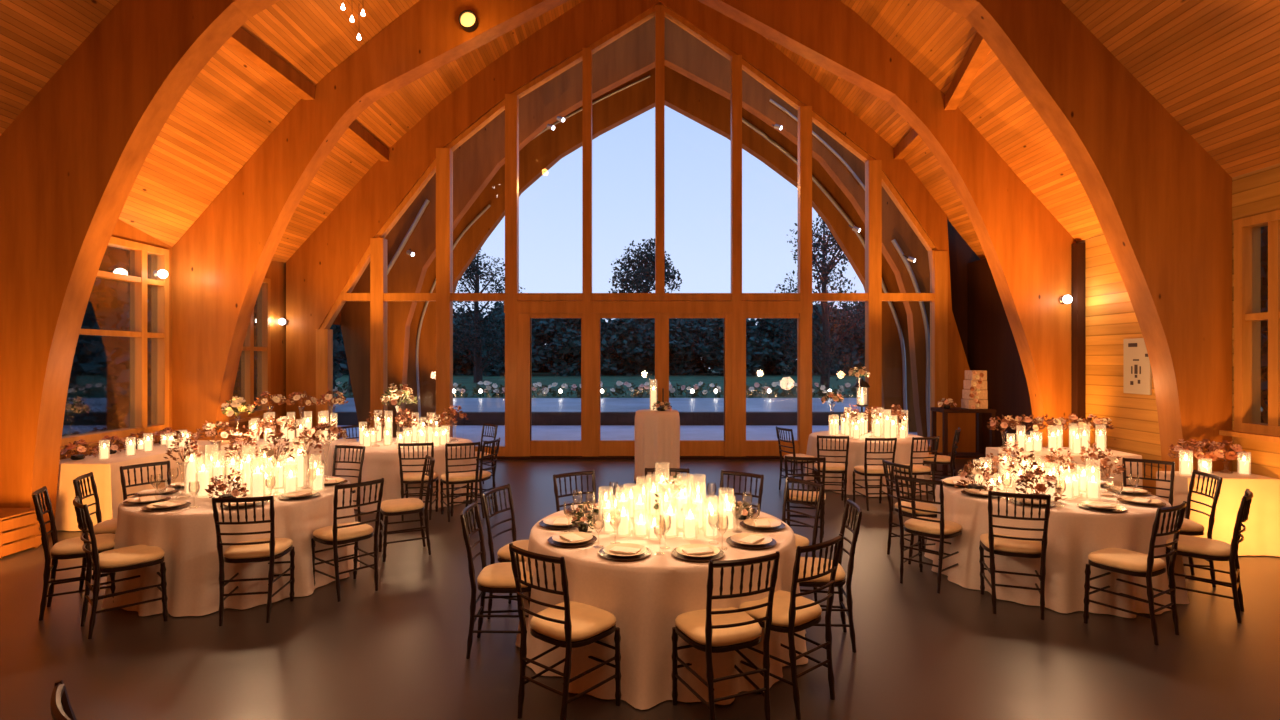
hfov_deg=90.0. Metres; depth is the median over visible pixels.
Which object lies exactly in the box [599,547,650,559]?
charger plate
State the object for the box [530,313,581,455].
door
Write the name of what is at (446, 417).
sprigs
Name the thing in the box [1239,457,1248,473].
candle
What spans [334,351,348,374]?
dense tree
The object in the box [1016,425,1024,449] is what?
candle holder
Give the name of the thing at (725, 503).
candle
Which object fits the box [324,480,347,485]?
charger plate
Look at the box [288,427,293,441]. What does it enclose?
candle
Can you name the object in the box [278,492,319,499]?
charger plate
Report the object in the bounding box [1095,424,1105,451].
candle holder
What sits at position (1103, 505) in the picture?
napkin
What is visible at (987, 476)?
flower arrangement
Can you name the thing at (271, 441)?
candle holder
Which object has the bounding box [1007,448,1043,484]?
sprigs
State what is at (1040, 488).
flower arrangement
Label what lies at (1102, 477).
vase
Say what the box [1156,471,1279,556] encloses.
tablecloth
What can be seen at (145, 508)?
charger plate
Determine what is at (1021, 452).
sprigs
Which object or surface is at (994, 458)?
flower arrangement
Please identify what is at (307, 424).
candle
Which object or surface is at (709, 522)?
wine glass
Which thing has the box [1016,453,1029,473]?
candle holder
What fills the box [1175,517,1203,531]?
cushion
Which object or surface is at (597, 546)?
wine glass
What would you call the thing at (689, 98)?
arch
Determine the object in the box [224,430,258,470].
sprigs
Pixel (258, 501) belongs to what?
dinner plate
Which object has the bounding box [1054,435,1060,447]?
candle
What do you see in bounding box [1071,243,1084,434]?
trim
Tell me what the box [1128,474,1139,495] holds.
wine glass
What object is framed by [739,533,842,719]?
banquet chair
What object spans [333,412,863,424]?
wall
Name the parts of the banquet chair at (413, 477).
leg, rail, crest rail, seat frame, leg, leg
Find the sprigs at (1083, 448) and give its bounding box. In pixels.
[1076,441,1108,472]
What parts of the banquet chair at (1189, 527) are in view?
leg, seat frame, rail, rail, rail, crest rail, leg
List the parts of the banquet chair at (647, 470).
crest rail, leg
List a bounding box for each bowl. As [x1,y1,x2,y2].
[71,454,84,459]
[218,494,235,497]
[578,523,587,531]
[737,511,746,519]
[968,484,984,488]
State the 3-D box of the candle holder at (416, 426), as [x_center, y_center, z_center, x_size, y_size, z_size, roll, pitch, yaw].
[-3.033,1.037,8.838,0.105,0.241,0.103,0,0,-14]
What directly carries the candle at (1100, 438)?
on the candle holder at (1099, 439)
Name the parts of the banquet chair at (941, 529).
leg, crest rail, rail, rail, rail, leg, seat frame, leg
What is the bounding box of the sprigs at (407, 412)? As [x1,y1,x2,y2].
[400,409,417,432]
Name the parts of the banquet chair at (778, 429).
leg, crest rail, leg, seat frame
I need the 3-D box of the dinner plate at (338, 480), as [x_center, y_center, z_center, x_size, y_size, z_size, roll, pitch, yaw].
[-2.898,1.139,5.977,0.260,0.022,0.260,0,0,-28]
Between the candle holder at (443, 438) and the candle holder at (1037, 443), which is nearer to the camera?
the candle holder at (1037, 443)
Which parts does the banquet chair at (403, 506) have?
leg, leg, seat frame, leg, leg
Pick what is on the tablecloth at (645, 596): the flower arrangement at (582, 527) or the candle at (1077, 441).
the flower arrangement at (582, 527)
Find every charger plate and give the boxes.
[123,496,170,504]
[134,489,178,496]
[142,502,190,510]
[167,485,183,488]
[220,501,265,508]
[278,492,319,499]
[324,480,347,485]
[539,520,583,528]
[548,535,596,546]
[567,507,597,514]
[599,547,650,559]
[671,548,723,560]
[726,536,776,548]
[740,521,784,530]
[943,481,967,487]
[961,490,999,497]
[1009,499,1054,506]
[1077,503,1125,511]
[1106,488,1150,494]
[1117,498,1165,506]
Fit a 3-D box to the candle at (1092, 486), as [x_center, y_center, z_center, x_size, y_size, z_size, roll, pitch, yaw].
[3.781,1.056,5.341,0.071,0.177,0.072,0,0,0]
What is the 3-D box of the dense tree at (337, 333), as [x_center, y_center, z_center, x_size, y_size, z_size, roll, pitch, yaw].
[-11.647,-0.695,19.756,5.230,6.397,5.327,0,0,37]
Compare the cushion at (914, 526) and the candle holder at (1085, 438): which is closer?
the cushion at (914, 526)
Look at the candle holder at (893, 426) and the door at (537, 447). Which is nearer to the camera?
the candle holder at (893, 426)
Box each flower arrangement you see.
[60,439,97,459]
[93,435,125,453]
[123,431,154,448]
[150,427,176,444]
[164,431,201,498]
[192,420,239,459]
[205,467,248,497]
[221,396,254,428]
[253,391,285,415]
[253,415,299,450]
[259,431,294,496]
[285,391,316,424]
[291,427,321,488]
[305,420,348,481]
[316,391,347,439]
[364,411,384,446]
[380,383,417,443]
[442,405,467,440]
[571,514,596,531]
[574,502,598,519]
[649,401,671,410]
[650,474,685,519]
[711,494,737,507]
[735,501,754,519]
[821,391,843,435]
[849,365,869,420]
[937,398,956,408]
[954,461,1000,490]
[976,453,1012,481]
[987,414,1018,448]
[1010,415,1044,440]
[1015,469,1066,501]
[1037,414,1067,447]
[1044,455,1079,479]
[1059,413,1091,447]
[1078,414,1113,447]
[1167,438,1205,459]
[1189,439,1226,472]
[1207,440,1247,473]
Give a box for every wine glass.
[150,474,160,487]
[156,479,167,493]
[168,467,178,480]
[188,481,199,507]
[265,476,275,501]
[307,469,316,481]
[563,502,574,531]
[573,490,582,504]
[582,502,592,532]
[586,492,595,520]
[592,514,604,547]
[609,511,620,543]
[613,485,622,498]
[653,519,665,554]
[659,515,670,548]
[707,482,716,508]
[708,511,719,544]
[716,515,728,549]
[732,501,742,532]
[742,491,751,519]
[749,504,759,533]
[1001,475,1011,499]
[1055,480,1065,506]
[1101,466,1110,488]
[1111,480,1122,506]
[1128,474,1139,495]
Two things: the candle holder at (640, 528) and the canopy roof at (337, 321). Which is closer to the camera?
the candle holder at (640, 528)
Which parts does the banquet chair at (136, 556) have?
crest rail, leg, rail, rail, leg, seat frame, leg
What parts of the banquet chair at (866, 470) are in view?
leg, leg, seat frame, rail, rail, leg, crest rail, leg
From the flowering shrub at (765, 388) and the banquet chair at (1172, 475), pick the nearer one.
the banquet chair at (1172, 475)
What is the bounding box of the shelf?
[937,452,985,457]
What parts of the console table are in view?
leg, leg, leg, leg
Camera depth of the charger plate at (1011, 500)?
5.09 m
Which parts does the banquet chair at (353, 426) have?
crest rail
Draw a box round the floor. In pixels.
[0,459,1279,719]
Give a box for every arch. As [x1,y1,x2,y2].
[0,0,1231,534]
[172,0,1077,446]
[286,0,975,458]
[341,16,929,440]
[404,66,916,431]
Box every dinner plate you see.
[127,495,166,502]
[138,488,174,494]
[146,500,186,508]
[224,501,260,506]
[282,491,316,497]
[324,478,344,483]
[543,516,578,525]
[552,531,592,542]
[571,503,598,510]
[603,543,646,555]
[676,544,719,556]
[730,533,771,544]
[743,518,780,527]
[944,480,974,485]
[965,489,995,495]
[1013,498,1050,504]
[1081,501,1121,509]
[1110,486,1146,492]
[1121,496,1161,503]
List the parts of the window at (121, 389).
pane, sill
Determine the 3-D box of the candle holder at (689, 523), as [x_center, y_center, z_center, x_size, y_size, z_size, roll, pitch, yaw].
[0.326,1.050,4.151,0.092,0.216,0.094,0,0,14]
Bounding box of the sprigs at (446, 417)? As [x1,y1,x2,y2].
[440,409,456,442]
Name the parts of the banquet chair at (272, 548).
leg, crest rail, rail, rail, rail, seat frame, leg, leg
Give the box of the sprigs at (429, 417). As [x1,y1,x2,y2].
[423,412,442,445]
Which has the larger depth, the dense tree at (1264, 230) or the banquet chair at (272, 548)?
the dense tree at (1264, 230)
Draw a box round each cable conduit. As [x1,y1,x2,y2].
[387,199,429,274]
[416,204,490,425]
[532,75,649,139]
[742,117,908,432]
[769,99,864,190]
[891,239,929,443]
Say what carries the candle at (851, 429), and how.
on the candle holder at (851, 429)
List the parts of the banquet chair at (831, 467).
leg, seat frame, rail, rail, crest rail, rail, leg, leg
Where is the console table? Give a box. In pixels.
[931,407,995,474]
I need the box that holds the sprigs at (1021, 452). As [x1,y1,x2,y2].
[998,441,1026,474]
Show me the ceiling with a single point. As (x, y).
(1213, 65)
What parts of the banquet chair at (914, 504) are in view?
leg, crest rail, rail, rail, rail, leg, seat frame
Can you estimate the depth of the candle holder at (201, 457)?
5.70 m
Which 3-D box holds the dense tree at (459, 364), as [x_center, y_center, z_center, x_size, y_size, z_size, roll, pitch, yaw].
[-11.822,-1.026,42.363,4.608,5.082,6.347,0,0,11]
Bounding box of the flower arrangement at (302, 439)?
[291,427,321,488]
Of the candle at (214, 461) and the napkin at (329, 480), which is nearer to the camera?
the candle at (214, 461)
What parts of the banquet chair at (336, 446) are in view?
leg, rail, rail, rail, crest rail, leg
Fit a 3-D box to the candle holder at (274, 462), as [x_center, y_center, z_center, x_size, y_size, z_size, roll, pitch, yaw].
[-3.100,1.007,5.460,0.110,0.300,0.110,0,0,0]
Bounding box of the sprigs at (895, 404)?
[889,404,903,424]
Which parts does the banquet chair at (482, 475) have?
leg, leg, leg, crest rail, leg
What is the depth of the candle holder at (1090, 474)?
5.46 m
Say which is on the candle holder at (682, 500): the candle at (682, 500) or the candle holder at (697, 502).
the candle at (682, 500)
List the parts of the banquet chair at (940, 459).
seat frame, leg, leg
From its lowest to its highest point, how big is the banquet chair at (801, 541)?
0.928 m
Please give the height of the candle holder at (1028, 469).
0.338 m
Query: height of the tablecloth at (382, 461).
0.734 m
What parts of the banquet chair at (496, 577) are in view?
leg, crest rail, rail, rail, leg, seat frame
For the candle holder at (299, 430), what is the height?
0.337 m
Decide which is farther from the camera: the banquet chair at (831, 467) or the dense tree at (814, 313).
the dense tree at (814, 313)
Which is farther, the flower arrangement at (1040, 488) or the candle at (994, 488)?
the candle at (994, 488)
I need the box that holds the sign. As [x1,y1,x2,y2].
[1124,338,1151,394]
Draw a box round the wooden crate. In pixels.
[0,508,41,558]
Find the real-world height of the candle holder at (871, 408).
0.389 m
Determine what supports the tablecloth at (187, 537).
on the floor
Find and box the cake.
[961,370,987,408]
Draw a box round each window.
[60,236,177,450]
[229,278,277,423]
[316,3,947,459]
[1219,210,1279,442]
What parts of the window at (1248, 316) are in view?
sill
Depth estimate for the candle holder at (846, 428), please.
9.77 m
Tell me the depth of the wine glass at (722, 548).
3.92 m
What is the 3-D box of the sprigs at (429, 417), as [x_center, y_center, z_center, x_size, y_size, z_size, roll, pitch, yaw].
[-2.799,0.927,8.652,0.239,0.460,0.260,0,0,41]
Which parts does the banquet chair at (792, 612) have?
seat frame, leg, rail, rail, rail, crest rail, leg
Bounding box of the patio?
[337,425,929,445]
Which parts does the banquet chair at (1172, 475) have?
leg, rail, crest rail, rail, leg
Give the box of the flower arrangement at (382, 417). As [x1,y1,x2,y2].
[364,411,384,446]
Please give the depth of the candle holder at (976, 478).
5.92 m
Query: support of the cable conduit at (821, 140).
attached to the arch at (478, 159)
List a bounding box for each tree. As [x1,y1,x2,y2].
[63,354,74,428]
[330,324,346,398]
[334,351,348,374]
[336,344,351,392]
[453,249,524,382]
[453,308,487,374]
[466,307,553,375]
[485,302,504,371]
[533,318,561,372]
[536,318,616,375]
[574,318,654,375]
[608,238,681,292]
[620,318,654,372]
[636,318,703,374]
[679,318,712,372]
[693,318,777,375]
[715,318,769,372]
[747,309,831,375]
[770,215,864,395]
[789,303,864,375]
[812,301,844,371]
[837,301,864,345]
[1261,226,1267,423]
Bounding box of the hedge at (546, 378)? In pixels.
[333,370,864,397]
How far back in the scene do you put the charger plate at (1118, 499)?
5.09 m
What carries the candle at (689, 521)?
on the candle holder at (689, 523)
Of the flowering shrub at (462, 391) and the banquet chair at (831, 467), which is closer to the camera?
the banquet chair at (831, 467)
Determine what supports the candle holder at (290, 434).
on the tablecloth at (328, 462)
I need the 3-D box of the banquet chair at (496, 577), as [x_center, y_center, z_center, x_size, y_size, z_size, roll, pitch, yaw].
[-0.916,1.438,4.239,0.502,0.928,0.417,0,0,-2]
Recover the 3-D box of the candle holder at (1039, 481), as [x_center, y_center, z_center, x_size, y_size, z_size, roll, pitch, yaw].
[3.562,1.010,5.770,0.094,0.295,0.096,0,0,12]
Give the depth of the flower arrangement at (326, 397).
9.22 m
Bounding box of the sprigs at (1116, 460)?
[1088,447,1125,496]
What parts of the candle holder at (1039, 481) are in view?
glass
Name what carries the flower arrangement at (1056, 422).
on the tablecloth at (1118, 478)
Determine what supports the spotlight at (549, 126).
attached to the arch at (478, 159)
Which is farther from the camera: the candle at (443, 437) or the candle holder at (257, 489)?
the candle at (443, 437)
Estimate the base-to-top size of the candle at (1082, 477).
0.182 m
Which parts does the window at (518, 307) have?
rail, door post, door post, door post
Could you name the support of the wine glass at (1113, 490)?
on the tablecloth at (1074, 531)
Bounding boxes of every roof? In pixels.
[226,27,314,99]
[333,311,340,324]
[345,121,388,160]
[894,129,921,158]
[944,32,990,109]
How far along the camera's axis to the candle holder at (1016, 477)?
5.40 m
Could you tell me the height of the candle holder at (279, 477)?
0.309 m
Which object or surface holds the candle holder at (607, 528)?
on the tablecloth at (645, 596)
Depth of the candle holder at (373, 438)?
8.90 m
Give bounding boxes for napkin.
[139,496,155,501]
[145,489,167,493]
[153,502,180,506]
[231,502,255,505]
[287,491,311,496]
[324,479,335,482]
[553,518,569,524]
[560,533,585,541]
[609,546,640,554]
[682,547,713,554]
[738,535,763,543]
[753,519,771,526]
[969,489,987,494]
[1019,498,1044,503]
[1086,503,1115,507]
[1116,487,1139,491]
[1132,497,1150,502]
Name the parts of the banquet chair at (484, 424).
leg, leg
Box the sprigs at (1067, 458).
[1040,447,1075,494]
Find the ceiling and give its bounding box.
[0,0,1279,261]
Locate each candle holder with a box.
[99,440,109,459]
[126,437,135,455]
[137,439,142,449]
[143,433,152,451]
[161,434,165,444]
[167,433,175,449]
[178,430,186,447]
[184,443,197,494]
[188,452,202,471]
[195,455,210,497]
[205,444,218,470]
[211,450,224,497]
[221,454,222,480]
[226,449,239,487]
[229,472,241,497]
[235,454,248,481]
[239,453,251,468]
[242,444,255,495]
[249,420,256,442]
[250,457,264,496]
[251,418,259,441]
[256,457,267,477]
[258,443,270,477]
[259,468,271,495]
[266,412,274,443]
[272,455,284,488]
[280,416,288,439]
[284,465,297,493]
[286,445,297,476]
[287,412,294,442]
[292,438,305,488]
[295,437,307,482]
[296,419,304,443]
[304,411,311,442]
[309,454,320,487]
[311,463,323,491]
[318,411,325,439]
[321,411,328,442]
[330,413,336,440]
[359,422,366,444]
[363,429,370,446]
[370,428,376,441]
[374,410,381,441]
[383,428,390,445]
[385,411,392,442]
[397,432,403,448]
[404,428,411,446]
[412,412,418,441]
[416,426,423,442]
[418,428,425,446]
[419,417,426,440]
[427,413,434,442]
[432,428,439,446]
[433,415,439,435]
[440,428,446,444]
[442,425,449,442]
[599,487,612,521]
[602,495,614,522]
[603,509,615,533]
[616,487,629,513]
[616,502,629,536]
[623,484,635,518]
[633,486,646,530]
[634,510,647,536]
[636,477,650,521]
[646,474,660,520]
[648,513,660,540]
[650,379,656,410]
[655,462,668,522]
[658,483,673,531]
[662,499,677,537]
[674,478,689,529]
[677,474,690,496]
[683,504,696,539]
[685,508,698,534]
[690,474,705,511]
[691,484,704,529]
[702,495,717,531]
[704,499,719,538]
[708,498,718,509]
[719,488,733,524]
[721,496,734,530]
[829,415,835,435]
[833,416,838,434]
[841,414,846,433]
[844,407,850,435]
[849,417,855,437]
[853,423,859,438]
[855,416,861,435]
[857,413,864,434]
[861,412,867,433]
[871,408,875,432]
[873,414,880,436]
[877,407,883,434]
[884,409,890,437]
[889,415,896,437]
[899,423,905,438]
[901,410,907,437]
[973,459,984,484]
[980,457,991,483]
[986,475,996,491]
[994,473,1004,491]
[998,448,1010,481]
[1002,469,1013,488]
[1007,433,1014,451]
[1014,461,1026,493]
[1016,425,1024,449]
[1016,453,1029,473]
[1018,453,1031,473]
[1021,470,1032,493]
[1025,435,1033,452]
[1030,431,1038,441]
[1032,456,1040,486]
[1033,432,1041,451]
[1037,459,1046,482]
[1043,462,1056,500]
[1047,463,1060,487]
[1048,426,1057,451]
[1053,425,1061,451]
[1054,425,1062,448]
[1060,471,1073,499]
[1063,462,1075,478]
[1066,469,1079,496]
[1069,426,1078,449]
[1072,428,1081,453]
[1077,464,1090,492]
[1079,424,1089,452]
[1086,458,1099,481]
[1086,470,1100,499]
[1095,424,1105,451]
[1179,450,1192,475]
[1198,459,1208,470]
[1199,458,1211,475]
[1237,452,1250,474]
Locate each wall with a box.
[60,219,285,459]
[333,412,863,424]
[947,219,979,361]
[968,232,1161,494]
[1232,163,1279,478]
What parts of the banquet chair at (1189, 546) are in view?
leg, seat frame, leg, rail, rail, leg, crest rail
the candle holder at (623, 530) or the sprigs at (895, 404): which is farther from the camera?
the sprigs at (895, 404)
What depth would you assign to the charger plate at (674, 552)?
3.72 m
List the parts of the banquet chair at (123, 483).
leg, crest rail, rail, leg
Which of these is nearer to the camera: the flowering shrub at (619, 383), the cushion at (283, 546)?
the cushion at (283, 546)
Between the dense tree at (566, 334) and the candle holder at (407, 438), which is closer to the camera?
the candle holder at (407, 438)
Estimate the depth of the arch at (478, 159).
14.60 m
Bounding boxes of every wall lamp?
[153,270,167,277]
[279,318,287,324]
[1060,295,1071,303]
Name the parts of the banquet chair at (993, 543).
leg, leg, seat frame, rail, rail, rail, crest rail, leg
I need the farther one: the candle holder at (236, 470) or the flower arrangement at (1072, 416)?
the flower arrangement at (1072, 416)
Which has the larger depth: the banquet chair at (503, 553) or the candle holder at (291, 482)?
the candle holder at (291, 482)
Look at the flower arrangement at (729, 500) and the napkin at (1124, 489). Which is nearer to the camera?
the flower arrangement at (729, 500)
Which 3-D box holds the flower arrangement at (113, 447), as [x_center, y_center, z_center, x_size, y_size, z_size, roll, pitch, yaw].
[-6.512,1.034,7.856,0.323,0.234,0.342,0,0,0]
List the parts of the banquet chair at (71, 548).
crest rail, leg, leg, seat frame, leg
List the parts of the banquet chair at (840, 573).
seat frame, leg, leg, crest rail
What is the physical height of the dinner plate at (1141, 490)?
0.022 m
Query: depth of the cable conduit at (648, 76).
16.84 m
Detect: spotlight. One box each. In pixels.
[406,249,414,255]
[458,10,477,31]
[547,124,554,129]
[557,116,564,121]
[772,124,781,129]
[849,225,860,231]
[903,254,915,261]
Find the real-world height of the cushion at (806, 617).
0.057 m
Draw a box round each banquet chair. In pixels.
[32,486,115,620]
[50,680,76,719]
[73,472,116,589]
[73,496,167,638]
[120,461,170,499]
[212,495,294,625]
[311,478,383,601]
[332,445,364,521]
[337,425,360,438]
[378,455,434,561]
[398,442,438,520]
[440,442,479,521]
[450,438,499,517]
[460,501,532,658]
[475,423,497,483]
[481,484,528,618]
[509,543,620,719]
[553,470,595,511]
[645,468,689,490]
[671,551,779,719]
[720,470,763,510]
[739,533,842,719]
[776,426,818,489]
[782,477,822,601]
[784,456,825,542]
[798,498,861,652]
[814,435,848,506]
[853,437,896,510]
[882,459,936,563]
[890,436,939,497]
[894,474,961,593]
[923,427,960,478]
[979,490,1050,619]
[1083,501,1186,644]
[1122,458,1175,515]
[1166,488,1252,622]
[1175,470,1222,586]
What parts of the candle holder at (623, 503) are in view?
glass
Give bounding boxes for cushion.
[50,533,114,554]
[92,545,164,567]
[93,519,116,533]
[224,538,292,558]
[313,522,372,540]
[381,498,423,512]
[403,472,437,480]
[441,472,473,481]
[465,470,490,479]
[475,451,489,458]
[477,562,532,587]
[497,540,528,561]
[530,601,615,641]
[675,607,761,646]
[739,590,821,626]
[784,454,815,460]
[789,490,825,501]
[794,533,808,549]
[798,557,845,581]
[814,463,844,470]
[854,465,890,473]
[894,464,930,472]
[895,500,936,514]
[904,517,961,534]
[923,454,950,461]
[980,533,1041,553]
[1088,548,1165,572]
[1166,535,1230,556]
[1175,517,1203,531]
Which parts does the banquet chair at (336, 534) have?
leg, leg, seat frame, leg, rail, rail, rail, crest rail, leg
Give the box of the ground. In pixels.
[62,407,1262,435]
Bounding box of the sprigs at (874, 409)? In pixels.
[864,406,881,436]
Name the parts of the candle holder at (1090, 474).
glass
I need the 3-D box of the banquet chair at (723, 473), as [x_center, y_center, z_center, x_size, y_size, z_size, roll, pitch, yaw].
[0.765,1.438,5.373,0.417,0.928,0.502,0,0,34]
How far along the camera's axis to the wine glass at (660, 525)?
3.93 m
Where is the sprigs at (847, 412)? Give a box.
[843,404,858,422]
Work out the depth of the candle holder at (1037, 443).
8.03 m
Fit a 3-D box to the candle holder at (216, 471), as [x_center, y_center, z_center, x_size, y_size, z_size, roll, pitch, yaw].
[-3.553,0.962,5.388,0.092,0.390,0.093,0,0,-19]
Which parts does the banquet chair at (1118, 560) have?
leg, seat frame, leg, rail, rail, rail, crest rail, leg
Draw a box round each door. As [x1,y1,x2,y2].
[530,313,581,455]
[599,313,659,455]
[660,313,724,455]
[746,313,799,455]
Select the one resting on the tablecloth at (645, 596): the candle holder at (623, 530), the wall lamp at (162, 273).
the candle holder at (623, 530)
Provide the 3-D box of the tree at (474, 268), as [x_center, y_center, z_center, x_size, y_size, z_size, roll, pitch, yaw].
[-8.449,-2.672,33.884,4.473,7.802,5.158,0,0,-35]
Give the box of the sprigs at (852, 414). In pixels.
[841,408,857,438]
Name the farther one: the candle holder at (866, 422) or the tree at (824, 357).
the tree at (824, 357)
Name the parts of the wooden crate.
lid, corner post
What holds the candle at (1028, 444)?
on the candle holder at (1029, 446)
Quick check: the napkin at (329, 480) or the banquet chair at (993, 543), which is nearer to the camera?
the banquet chair at (993, 543)
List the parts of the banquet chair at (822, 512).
leg, rail, crest rail, rail, seat frame, leg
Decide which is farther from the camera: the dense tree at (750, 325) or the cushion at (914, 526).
the dense tree at (750, 325)
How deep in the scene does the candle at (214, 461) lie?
5.55 m
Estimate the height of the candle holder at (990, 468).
0.234 m
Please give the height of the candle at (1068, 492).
0.172 m
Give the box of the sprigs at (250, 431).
[228,425,256,458]
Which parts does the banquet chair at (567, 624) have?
leg, crest rail, rail, rail, rail, leg, seat frame, leg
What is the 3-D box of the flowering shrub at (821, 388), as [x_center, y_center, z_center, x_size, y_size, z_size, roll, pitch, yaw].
[7.362,1.285,27.048,1.398,0.718,0.904,0,0,0]
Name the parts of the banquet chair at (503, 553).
leg, crest rail, rail, rail, rail, seat frame, leg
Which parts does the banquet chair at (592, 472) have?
leg, crest rail, rail, rail, leg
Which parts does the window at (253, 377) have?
pane, sill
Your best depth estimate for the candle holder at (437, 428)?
8.82 m
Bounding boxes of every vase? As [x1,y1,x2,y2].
[175,461,190,498]
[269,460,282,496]
[301,454,313,488]
[372,430,379,446]
[1101,476,1113,496]
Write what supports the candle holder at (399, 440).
on the tablecloth at (382, 461)
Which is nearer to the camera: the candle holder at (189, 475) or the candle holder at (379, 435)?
the candle holder at (189, 475)
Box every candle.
[101,444,107,458]
[127,441,133,454]
[145,437,151,450]
[168,436,174,447]
[179,433,185,446]
[186,455,194,492]
[198,465,208,495]
[207,460,216,470]
[213,462,221,496]
[228,459,237,485]
[244,456,252,493]
[250,426,255,441]
[253,467,262,496]
[260,453,268,477]
[265,474,269,493]
[274,463,282,487]
[282,425,286,438]
[286,471,295,492]
[287,458,295,476]
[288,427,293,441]
[294,450,302,486]
[297,425,303,441]
[300,449,303,480]
[305,419,310,438]
[313,463,318,474]
[313,470,321,489]
[322,418,326,440]
[360,428,365,443]
[364,433,369,445]
[371,432,375,441]
[375,418,380,440]
[385,431,389,443]
[386,418,390,433]
[398,435,402,447]
[405,432,410,442]
[413,422,417,440]
[419,432,424,442]
[429,420,433,442]
[434,432,438,445]
[435,421,438,435]
[441,431,445,443]
[601,494,610,518]
[604,502,612,520]
[605,514,613,530]
[618,495,627,513]
[618,508,627,534]
[626,490,632,516]
[635,497,644,522]
[636,516,645,534]
[639,487,648,512]
[650,519,658,537]
[651,386,655,409]
[651,485,654,518]
[658,476,666,500]
[661,495,670,524]
[665,507,675,535]
[676,490,686,527]
[685,512,694,537]
[693,486,702,500]
[693,495,701,527]
[706,503,714,514]
[706,507,716,535]
[723,496,730,509]
[723,503,732,528]
[830,420,834,434]
[845,414,848,434]
[850,422,854,436]
[854,426,858,437]
[859,421,863,433]
[860,396,863,404]
[875,421,879,435]
[878,416,882,433]
[885,416,889,437]
[891,421,895,437]
[900,427,904,437]
[902,416,906,436]
[975,474,982,483]
[988,479,995,490]
[997,477,1002,489]
[1001,457,1008,481]
[1005,473,1011,486]
[1008,437,1013,449]
[1016,470,1024,493]
[1018,432,1023,448]
[1026,438,1031,451]
[1032,466,1038,486]
[1034,436,1040,450]
[1045,472,1054,498]
[1049,433,1055,449]
[1051,468,1058,487]
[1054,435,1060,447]
[1062,477,1071,497]
[1069,476,1077,495]
[1074,435,1080,452]
[1080,470,1085,490]
[1082,431,1087,450]
[1088,468,1097,481]
[1088,477,1097,497]
[1097,431,1103,450]
[1181,455,1190,473]
[1201,462,1209,473]
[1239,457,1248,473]
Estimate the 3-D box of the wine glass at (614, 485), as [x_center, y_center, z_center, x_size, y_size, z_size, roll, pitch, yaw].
[-0.166,1.057,4.895,0.076,0.200,0.076,0,0,0]
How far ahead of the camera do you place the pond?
22.58 m
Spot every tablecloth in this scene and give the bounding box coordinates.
[55,440,230,530]
[101,475,359,616]
[220,439,356,476]
[336,437,479,512]
[515,501,807,709]
[634,409,679,484]
[803,430,931,496]
[924,474,1188,617]
[986,447,1142,488]
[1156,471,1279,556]
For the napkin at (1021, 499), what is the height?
0.012 m
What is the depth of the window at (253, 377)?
11.59 m
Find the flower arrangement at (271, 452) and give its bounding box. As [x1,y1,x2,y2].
[259,431,294,496]
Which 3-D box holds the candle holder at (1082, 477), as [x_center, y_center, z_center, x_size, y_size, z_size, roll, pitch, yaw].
[3.904,1.040,5.631,0.102,0.236,0.101,0,0,35]
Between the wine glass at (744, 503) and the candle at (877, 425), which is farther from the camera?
the candle at (877, 425)
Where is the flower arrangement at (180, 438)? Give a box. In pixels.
[164,431,201,498]
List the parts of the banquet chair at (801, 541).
leg, rail, rail, rail, crest rail, leg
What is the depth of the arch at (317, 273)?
12.30 m
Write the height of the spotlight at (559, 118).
0.218 m
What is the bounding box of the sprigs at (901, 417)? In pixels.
[891,405,906,437]
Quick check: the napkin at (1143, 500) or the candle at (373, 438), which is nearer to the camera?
the napkin at (1143, 500)
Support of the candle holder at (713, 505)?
on the tablecloth at (645, 596)
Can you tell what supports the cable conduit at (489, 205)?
attached to the arch at (689, 98)
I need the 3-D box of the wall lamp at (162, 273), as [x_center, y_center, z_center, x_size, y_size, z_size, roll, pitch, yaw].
[-6.795,-1.220,9.080,0.150,0.124,0.124,0,0,0]
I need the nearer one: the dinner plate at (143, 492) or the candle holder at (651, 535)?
the candle holder at (651, 535)
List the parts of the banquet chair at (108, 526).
leg, crest rail, leg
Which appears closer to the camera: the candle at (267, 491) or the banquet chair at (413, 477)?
the candle at (267, 491)
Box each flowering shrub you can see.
[333,381,352,396]
[453,383,471,396]
[470,381,501,397]
[492,383,504,396]
[532,382,556,396]
[551,382,580,397]
[576,381,609,397]
[610,381,642,397]
[637,382,669,397]
[669,381,696,396]
[691,381,723,397]
[721,383,754,396]
[747,382,780,397]
[779,382,812,397]
[812,382,827,396]
[831,383,863,397]
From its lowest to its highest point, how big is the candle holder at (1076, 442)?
0.308 m
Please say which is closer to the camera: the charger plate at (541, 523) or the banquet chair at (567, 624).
the banquet chair at (567, 624)
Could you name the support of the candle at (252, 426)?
on the candle holder at (255, 436)
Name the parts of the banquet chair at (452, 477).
leg, leg, seat frame, rail, rail, rail, crest rail, leg, leg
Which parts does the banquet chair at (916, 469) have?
leg, seat frame, rail, rail, crest rail, leg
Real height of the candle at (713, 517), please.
0.183 m
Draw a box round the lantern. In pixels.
[853,378,869,432]
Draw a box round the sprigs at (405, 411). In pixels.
[394,409,413,431]
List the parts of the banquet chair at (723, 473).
leg, rail, crest rail, leg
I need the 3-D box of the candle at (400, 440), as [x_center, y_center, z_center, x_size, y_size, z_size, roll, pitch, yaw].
[-3.140,1.063,8.387,0.067,0.166,0.066,0,0,0]
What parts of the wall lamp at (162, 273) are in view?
wall plate, globe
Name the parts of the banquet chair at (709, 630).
leg, leg, seat frame, rail, rail, rail, crest rail, leg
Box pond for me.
[333,398,864,412]

